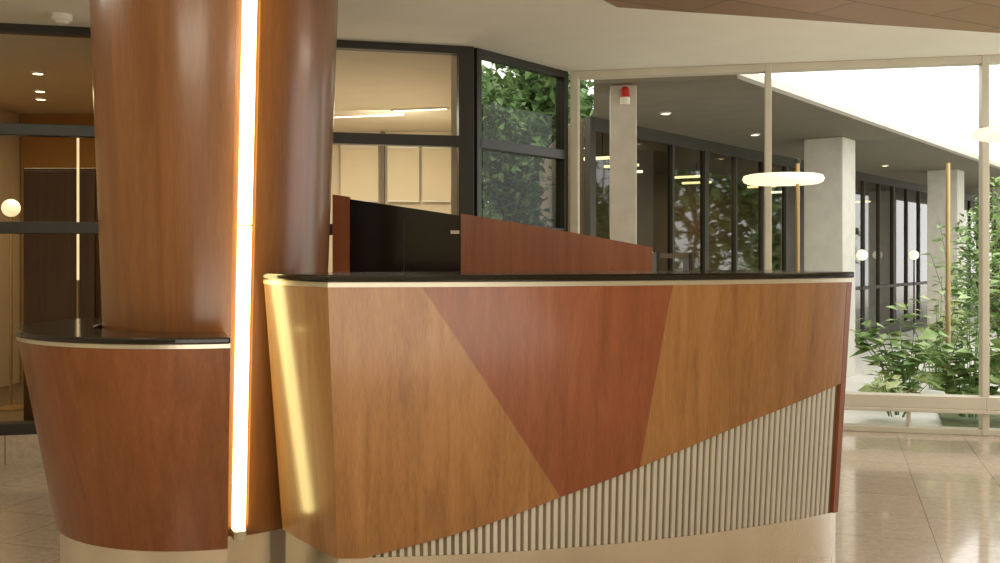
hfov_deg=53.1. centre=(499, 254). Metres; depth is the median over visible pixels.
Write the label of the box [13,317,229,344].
countertop
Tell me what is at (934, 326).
shrub
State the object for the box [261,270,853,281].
countertop
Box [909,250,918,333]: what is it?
globe lamp
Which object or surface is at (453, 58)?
wall
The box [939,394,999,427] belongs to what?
bed
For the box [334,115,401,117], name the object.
diffuser
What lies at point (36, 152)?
wall
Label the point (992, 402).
window
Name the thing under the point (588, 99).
tree
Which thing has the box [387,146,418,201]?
wall panel
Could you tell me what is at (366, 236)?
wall
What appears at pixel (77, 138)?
lamp
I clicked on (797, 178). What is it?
floor lamp
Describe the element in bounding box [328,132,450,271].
wall
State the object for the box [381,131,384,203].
trim
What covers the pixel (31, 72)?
recessed light
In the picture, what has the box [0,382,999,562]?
floor
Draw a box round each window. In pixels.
[0,23,473,464]
[474,48,567,231]
[570,64,764,233]
[764,55,986,435]
[979,54,999,435]
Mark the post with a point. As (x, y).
(948, 267)
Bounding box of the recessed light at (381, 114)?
[334,113,405,117]
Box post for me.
[945,163,950,393]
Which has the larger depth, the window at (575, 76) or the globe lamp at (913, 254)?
the globe lamp at (913, 254)
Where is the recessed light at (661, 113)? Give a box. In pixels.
[660,112,670,114]
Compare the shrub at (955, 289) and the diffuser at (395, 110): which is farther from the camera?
the shrub at (955, 289)
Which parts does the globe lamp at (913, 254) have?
post, globe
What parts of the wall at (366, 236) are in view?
panel, black panel, panel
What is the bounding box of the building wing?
[568,74,999,377]
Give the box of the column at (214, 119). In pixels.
[89,0,337,562]
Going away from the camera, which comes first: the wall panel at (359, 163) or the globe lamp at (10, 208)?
the globe lamp at (10, 208)
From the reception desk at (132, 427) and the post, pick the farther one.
the post
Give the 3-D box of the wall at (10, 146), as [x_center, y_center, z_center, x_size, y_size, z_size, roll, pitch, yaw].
[-4.650,-0.065,4.000,0.100,2.570,14.000,0,0,0]
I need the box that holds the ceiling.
[0,0,999,131]
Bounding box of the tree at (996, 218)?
[950,176,999,377]
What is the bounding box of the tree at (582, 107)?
[568,76,589,125]
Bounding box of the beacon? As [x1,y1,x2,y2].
[620,86,629,104]
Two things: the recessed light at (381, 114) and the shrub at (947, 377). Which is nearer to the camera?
the shrub at (947, 377)
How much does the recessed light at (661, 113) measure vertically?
0.015 m
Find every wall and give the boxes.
[0,108,20,386]
[21,114,95,382]
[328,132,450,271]
[332,194,652,271]
[451,55,456,214]
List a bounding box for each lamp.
[0,199,23,411]
[77,138,78,318]
[742,158,823,269]
[856,250,867,331]
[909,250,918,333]
[971,125,999,142]
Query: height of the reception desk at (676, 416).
1.154 m
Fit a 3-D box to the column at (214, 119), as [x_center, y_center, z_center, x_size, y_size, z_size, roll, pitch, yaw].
[-1.158,-0.065,4.100,0.999,2.570,0.998,0,0,0]
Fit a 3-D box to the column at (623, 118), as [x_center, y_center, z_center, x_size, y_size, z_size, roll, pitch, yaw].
[0.940,0.030,7.640,0.200,2.620,0.220,0,0,6]
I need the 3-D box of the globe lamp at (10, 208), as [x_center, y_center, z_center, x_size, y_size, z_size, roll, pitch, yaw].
[-3.863,0.389,7.900,0.260,1.661,0.260,0,0,0]
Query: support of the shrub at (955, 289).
on the ground
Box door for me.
[24,168,99,420]
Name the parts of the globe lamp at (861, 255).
post, globe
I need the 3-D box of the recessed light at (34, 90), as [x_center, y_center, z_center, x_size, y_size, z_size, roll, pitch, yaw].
[-3.764,-1.341,8.182,0.104,0.015,0.104,0,0,0]
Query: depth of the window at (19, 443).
6.27 m
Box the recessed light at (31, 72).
[30,71,45,74]
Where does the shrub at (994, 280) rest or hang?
on the bed
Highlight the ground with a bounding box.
[843,315,999,425]
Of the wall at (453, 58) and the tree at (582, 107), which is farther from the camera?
the tree at (582, 107)
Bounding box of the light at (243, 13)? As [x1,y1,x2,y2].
[230,0,256,539]
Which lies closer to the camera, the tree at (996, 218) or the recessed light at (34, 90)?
the recessed light at (34, 90)
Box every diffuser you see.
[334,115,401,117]
[394,109,446,111]
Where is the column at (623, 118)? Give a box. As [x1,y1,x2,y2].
[610,85,636,243]
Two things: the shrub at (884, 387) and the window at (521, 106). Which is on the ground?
the shrub at (884, 387)
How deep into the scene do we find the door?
7.00 m
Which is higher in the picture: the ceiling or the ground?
the ceiling
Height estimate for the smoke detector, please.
0.050 m
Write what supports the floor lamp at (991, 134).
on the floor
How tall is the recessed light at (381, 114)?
0.020 m
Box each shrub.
[850,305,944,390]
[858,370,943,416]
[895,280,974,387]
[916,328,999,417]
[919,212,999,377]
[958,247,999,385]
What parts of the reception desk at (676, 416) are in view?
corner panel, panel, panel, metal trim, slatted panel, panel, panel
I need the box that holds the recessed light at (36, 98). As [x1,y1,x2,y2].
[35,97,47,100]
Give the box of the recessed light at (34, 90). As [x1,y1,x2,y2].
[33,89,46,92]
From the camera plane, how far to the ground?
10.27 m
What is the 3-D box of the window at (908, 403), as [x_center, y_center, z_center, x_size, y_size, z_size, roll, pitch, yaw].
[2.583,-0.065,6.943,1.441,2.570,0.160,0,0,12]
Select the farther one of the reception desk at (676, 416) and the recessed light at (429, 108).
the recessed light at (429, 108)
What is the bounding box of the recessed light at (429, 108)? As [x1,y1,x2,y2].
[391,107,448,111]
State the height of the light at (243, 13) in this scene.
2.390 m
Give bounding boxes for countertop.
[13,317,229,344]
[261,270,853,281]
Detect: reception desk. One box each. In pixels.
[13,317,229,562]
[261,270,853,562]
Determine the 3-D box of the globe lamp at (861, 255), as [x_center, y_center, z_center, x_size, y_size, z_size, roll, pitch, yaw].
[5.315,0.630,14.682,0.160,1.420,0.160,0,0,0]
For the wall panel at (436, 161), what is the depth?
10.94 m
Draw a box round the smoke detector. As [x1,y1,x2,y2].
[51,12,72,24]
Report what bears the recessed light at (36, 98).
in the ceiling
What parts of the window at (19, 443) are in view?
kick panel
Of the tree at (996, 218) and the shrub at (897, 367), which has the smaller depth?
the shrub at (897, 367)
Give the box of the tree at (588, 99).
[568,74,593,156]
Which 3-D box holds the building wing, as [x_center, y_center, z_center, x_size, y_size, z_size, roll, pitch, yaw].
[8.132,-0.015,20.463,5.559,2.710,29.713,0,0,37]

